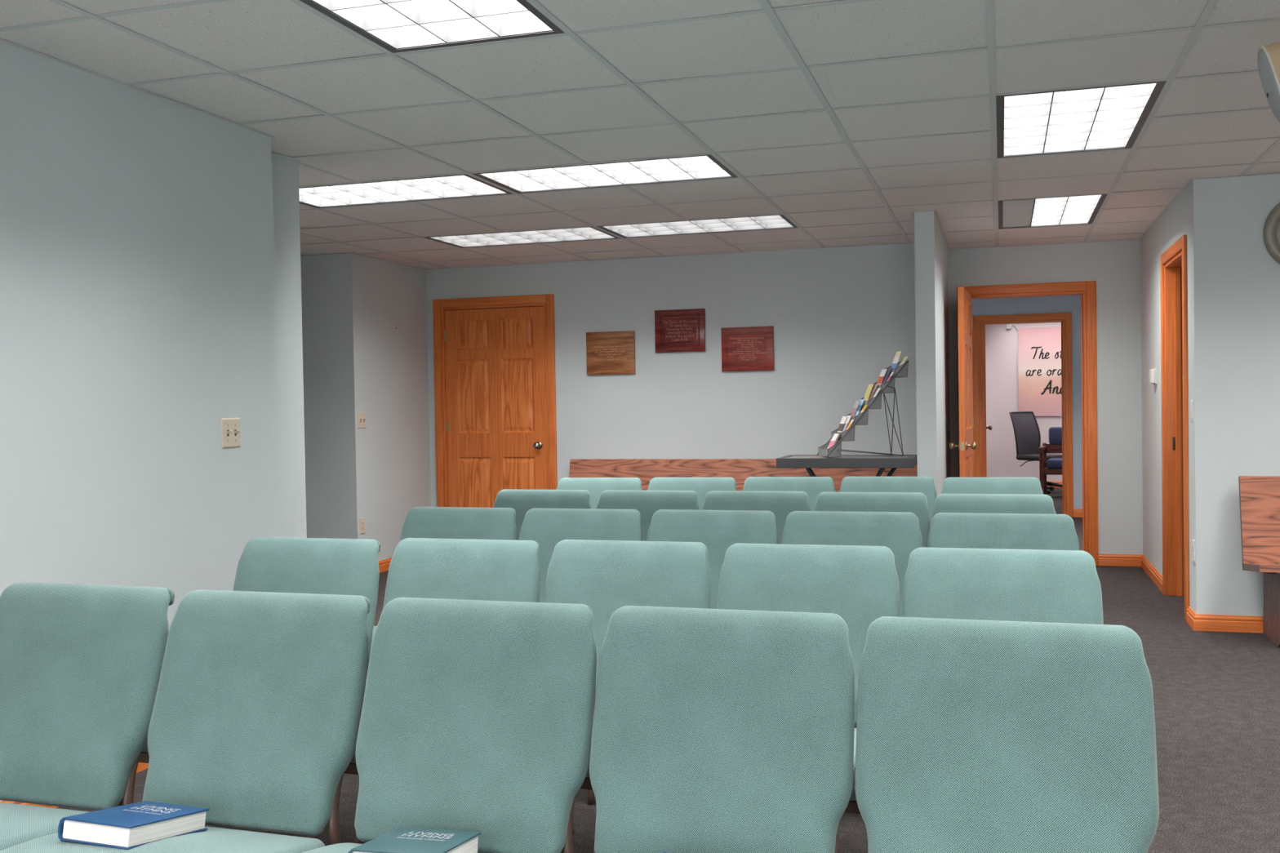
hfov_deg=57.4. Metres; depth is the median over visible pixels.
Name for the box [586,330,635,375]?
plaque
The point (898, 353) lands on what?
leaflet
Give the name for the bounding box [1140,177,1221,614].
wall
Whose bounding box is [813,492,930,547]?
chair
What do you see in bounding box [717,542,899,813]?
chair
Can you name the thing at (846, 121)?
ceiling
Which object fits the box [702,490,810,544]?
chair
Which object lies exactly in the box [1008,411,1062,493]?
office chair
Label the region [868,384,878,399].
leaflet
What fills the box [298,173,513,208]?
ceiling light
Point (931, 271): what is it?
wall partition
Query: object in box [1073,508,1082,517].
baseboard
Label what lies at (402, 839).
hymnal
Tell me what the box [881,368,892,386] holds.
leaflet
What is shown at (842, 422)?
leaflet
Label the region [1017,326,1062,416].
poster
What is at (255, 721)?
chair
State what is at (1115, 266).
wall
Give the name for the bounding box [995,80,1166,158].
ceiling light
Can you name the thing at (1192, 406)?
light switch
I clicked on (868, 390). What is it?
leaflet
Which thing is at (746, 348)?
plaque
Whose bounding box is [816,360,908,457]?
rack
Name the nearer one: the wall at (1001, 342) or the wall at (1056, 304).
the wall at (1056, 304)
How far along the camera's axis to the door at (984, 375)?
12.41 m
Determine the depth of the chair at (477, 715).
2.18 m
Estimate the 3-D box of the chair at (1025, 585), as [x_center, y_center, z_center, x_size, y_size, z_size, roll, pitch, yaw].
[0.835,0.751,2.697,0.478,0.872,0.695,-1,1,17]
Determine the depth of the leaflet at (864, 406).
7.67 m
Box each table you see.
[776,454,917,476]
[1238,475,1279,646]
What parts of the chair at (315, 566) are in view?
seat frame, seat, backrest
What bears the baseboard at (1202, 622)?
attached to the wall at (1250, 277)
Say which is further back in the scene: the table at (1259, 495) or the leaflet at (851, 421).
the leaflet at (851, 421)
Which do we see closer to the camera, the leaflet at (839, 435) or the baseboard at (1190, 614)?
the baseboard at (1190, 614)
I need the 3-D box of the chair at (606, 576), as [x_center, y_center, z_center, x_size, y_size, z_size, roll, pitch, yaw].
[-0.095,0.760,2.999,0.478,0.872,0.695,-1,1,17]
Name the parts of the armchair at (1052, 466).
leg, armrest, leg, seat rail, rail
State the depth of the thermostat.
7.66 m
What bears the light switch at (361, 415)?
attached to the wall at (395, 366)
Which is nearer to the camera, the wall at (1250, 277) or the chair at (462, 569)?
the chair at (462, 569)
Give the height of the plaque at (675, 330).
0.326 m
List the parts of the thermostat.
plate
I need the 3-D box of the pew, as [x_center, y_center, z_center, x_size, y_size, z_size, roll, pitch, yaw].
[0.685,0.657,8.637,2.700,0.814,0.461,-1,1,17]
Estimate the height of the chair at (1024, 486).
0.872 m
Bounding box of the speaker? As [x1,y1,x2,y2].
[1257,42,1279,121]
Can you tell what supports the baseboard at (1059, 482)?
attached to the wall at (1001, 342)
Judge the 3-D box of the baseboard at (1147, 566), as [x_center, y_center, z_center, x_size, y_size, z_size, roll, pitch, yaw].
[3.472,0.990,7.922,0.016,0.086,1.230,-1,1,17]
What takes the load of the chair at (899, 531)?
on the floor
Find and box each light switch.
[220,417,240,448]
[357,412,366,428]
[1190,400,1194,422]
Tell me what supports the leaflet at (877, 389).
in the rack
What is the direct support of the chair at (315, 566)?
on the floor
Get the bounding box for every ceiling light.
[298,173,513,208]
[300,0,564,53]
[425,226,619,248]
[472,154,737,193]
[596,214,798,238]
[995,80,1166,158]
[998,193,1107,229]
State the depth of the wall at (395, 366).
9.07 m
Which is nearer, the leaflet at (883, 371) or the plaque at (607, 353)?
the leaflet at (883, 371)
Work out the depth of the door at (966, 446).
8.14 m
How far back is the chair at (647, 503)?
5.06 m
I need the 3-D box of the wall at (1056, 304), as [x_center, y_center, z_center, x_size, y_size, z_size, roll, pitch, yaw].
[4.515,-0.390,12.059,4.700,2.644,0.120,-1,1,17]
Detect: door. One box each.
[444,306,546,507]
[949,286,977,477]
[982,324,991,477]
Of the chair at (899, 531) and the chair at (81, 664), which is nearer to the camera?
the chair at (81, 664)
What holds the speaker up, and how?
hanging from the ceiling
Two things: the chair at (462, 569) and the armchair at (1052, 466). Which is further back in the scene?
the armchair at (1052, 466)
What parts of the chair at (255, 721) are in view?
seat, backrest, leg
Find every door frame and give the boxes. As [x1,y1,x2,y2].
[432,293,557,506]
[956,280,1098,565]
[972,312,1073,517]
[1160,234,1189,621]
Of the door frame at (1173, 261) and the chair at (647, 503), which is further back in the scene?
the door frame at (1173, 261)
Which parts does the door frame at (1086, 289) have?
casing leg, casing leg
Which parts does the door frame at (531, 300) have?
casing leg, casing leg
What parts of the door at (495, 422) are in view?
panel, panel, panel, panel, panel, panel, knob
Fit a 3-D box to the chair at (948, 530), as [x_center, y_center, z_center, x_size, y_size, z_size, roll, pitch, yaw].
[1.117,0.728,3.597,0.478,0.872,0.695,-1,1,17]
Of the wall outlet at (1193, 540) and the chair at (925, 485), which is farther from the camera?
the wall outlet at (1193, 540)
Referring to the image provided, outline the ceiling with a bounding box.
[0,0,1279,269]
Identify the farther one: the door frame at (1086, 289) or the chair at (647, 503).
the door frame at (1086, 289)
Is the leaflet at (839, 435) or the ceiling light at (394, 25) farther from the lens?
the leaflet at (839, 435)
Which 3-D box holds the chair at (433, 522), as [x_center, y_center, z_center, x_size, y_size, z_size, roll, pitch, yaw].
[-0.739,0.747,4.161,0.478,0.872,0.695,-1,1,17]
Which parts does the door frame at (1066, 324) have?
casing leg, casing leg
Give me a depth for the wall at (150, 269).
4.08 m
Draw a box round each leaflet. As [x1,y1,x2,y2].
[825,433,839,454]
[829,431,840,452]
[837,416,847,432]
[841,415,851,434]
[841,419,853,435]
[850,400,860,422]
[853,404,867,422]
[855,399,865,419]
[863,383,874,404]
[866,387,880,407]
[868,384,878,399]
[876,368,887,386]
[880,372,893,390]
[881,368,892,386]
[890,351,902,369]
[897,356,908,368]
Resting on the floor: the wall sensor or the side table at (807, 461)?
the side table at (807, 461)
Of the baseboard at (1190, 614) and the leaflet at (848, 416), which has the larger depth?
the leaflet at (848, 416)
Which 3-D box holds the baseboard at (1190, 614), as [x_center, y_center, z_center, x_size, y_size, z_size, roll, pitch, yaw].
[2.966,1.031,6.285,0.016,0.086,0.249,-1,1,17]
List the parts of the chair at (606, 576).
seat frame, seat, backrest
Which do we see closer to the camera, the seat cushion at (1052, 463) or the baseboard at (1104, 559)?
the baseboard at (1104, 559)
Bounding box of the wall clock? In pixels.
[1262,202,1279,263]
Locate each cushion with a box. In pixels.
[1046,457,1062,469]
[1048,426,1062,444]
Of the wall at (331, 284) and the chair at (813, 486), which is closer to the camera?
the chair at (813, 486)
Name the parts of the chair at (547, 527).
backrest, leg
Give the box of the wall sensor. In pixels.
[1006,324,1018,330]
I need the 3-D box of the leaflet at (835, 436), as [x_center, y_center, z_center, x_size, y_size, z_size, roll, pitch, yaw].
[1.264,0.116,7.683,0.073,0.136,0.092,-1,1,-8]
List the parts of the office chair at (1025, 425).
frame, backrest, seat, star leg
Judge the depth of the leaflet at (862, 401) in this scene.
7.69 m
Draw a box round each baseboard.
[0,762,148,808]
[377,557,391,573]
[1048,481,1062,488]
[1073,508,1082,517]
[1097,553,1142,566]
[1141,555,1162,592]
[1186,606,1195,630]
[1193,613,1263,633]
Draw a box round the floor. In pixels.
[57,488,1279,852]
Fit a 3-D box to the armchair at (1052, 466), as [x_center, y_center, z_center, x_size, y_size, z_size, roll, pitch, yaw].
[5.314,0.446,14.428,0.700,0.867,0.618,0,1,23]
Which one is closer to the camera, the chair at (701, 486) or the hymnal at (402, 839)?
the hymnal at (402, 839)
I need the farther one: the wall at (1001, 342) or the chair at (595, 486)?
the wall at (1001, 342)
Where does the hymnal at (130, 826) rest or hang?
on the chair at (255, 721)
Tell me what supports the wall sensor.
attached to the wall at (1001, 342)
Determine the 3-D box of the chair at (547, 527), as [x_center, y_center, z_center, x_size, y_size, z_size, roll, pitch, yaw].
[-0.276,0.743,4.014,0.478,0.872,0.695,-1,1,17]
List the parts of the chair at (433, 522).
seat, backrest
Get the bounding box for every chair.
[0,582,174,850]
[0,589,370,852]
[118,537,380,833]
[285,537,541,836]
[302,597,596,852]
[366,506,516,673]
[493,488,591,540]
[519,508,643,805]
[544,539,711,835]
[556,477,642,508]
[589,605,854,852]
[595,489,699,541]
[646,509,778,608]
[647,477,737,510]
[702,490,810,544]
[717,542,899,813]
[742,476,835,511]
[781,511,922,617]
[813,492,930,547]
[839,476,937,525]
[854,616,1159,852]
[902,547,1103,624]
[927,512,1079,550]
[931,493,1056,519]
[941,477,1043,494]
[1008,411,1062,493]
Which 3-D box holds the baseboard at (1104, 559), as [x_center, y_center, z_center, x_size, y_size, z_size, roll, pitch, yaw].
[3.514,0.977,8.544,0.304,0.086,0.016,-1,1,17]
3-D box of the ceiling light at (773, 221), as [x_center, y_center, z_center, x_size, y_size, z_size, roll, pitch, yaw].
[0.377,-1.335,7.515,1.195,0.104,0.586,-1,1,17]
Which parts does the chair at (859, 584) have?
backrest, seat frame, seat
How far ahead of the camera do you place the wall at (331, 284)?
8.58 m
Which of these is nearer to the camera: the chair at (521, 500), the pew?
the chair at (521, 500)
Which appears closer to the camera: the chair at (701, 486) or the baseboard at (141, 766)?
the baseboard at (141, 766)
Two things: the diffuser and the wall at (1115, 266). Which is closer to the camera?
the diffuser
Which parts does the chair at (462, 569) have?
leg, seat frame, seat, backrest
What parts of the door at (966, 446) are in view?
knob, latch plate, frame, panel, panel, panel, panel, panel, panel, knob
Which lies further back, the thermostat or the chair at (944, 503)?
the thermostat
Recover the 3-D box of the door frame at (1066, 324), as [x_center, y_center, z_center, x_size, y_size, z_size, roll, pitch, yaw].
[3.994,-0.115,12.220,0.987,2.105,0.142,-1,1,17]
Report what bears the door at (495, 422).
in the wall at (839, 317)
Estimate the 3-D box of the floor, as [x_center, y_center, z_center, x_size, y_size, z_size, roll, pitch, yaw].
[0.675,1.127,7.044,11.100,0.060,21.000,-1,1,17]
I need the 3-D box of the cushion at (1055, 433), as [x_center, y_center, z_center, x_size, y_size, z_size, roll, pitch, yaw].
[5.413,0.116,14.627,0.560,0.220,0.100,0,1,23]
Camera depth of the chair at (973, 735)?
1.91 m
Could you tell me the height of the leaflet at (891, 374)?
0.131 m
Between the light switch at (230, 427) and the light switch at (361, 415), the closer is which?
the light switch at (230, 427)
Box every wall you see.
[0,41,306,801]
[300,252,366,538]
[360,254,431,561]
[426,243,916,506]
[947,239,1142,565]
[971,294,1082,508]
[985,322,1062,481]
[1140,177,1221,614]
[1218,173,1279,616]
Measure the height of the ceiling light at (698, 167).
0.104 m
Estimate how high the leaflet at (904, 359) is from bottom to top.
0.121 m
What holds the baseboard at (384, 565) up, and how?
attached to the wall at (395, 366)
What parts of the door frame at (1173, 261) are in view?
casing leg, strike plate, casing leg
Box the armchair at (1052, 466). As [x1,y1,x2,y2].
[1038,426,1062,494]
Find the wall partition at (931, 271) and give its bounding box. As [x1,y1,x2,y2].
[914,211,950,496]
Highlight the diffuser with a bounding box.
[1002,199,1034,227]
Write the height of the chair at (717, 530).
0.872 m
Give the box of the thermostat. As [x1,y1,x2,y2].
[1149,368,1156,384]
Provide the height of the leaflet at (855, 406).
0.146 m
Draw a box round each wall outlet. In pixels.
[359,517,364,534]
[1191,538,1195,563]
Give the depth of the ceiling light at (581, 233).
7.95 m
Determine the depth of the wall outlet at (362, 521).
8.59 m
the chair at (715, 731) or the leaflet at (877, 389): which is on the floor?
the chair at (715, 731)
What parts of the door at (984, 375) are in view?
frame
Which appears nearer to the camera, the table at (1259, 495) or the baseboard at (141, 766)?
the baseboard at (141, 766)
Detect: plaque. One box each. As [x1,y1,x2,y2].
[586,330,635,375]
[654,308,706,352]
[720,325,774,371]
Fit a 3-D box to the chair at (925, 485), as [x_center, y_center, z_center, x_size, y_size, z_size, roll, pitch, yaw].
[1.163,0.689,5.517,0.478,0.872,0.695,-1,1,14]
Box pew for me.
[568,458,917,492]
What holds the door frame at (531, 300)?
attached to the wall at (839, 317)
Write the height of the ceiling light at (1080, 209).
0.104 m
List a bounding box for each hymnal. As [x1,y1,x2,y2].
[57,800,209,849]
[347,826,480,852]
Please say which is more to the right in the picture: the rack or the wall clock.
the wall clock

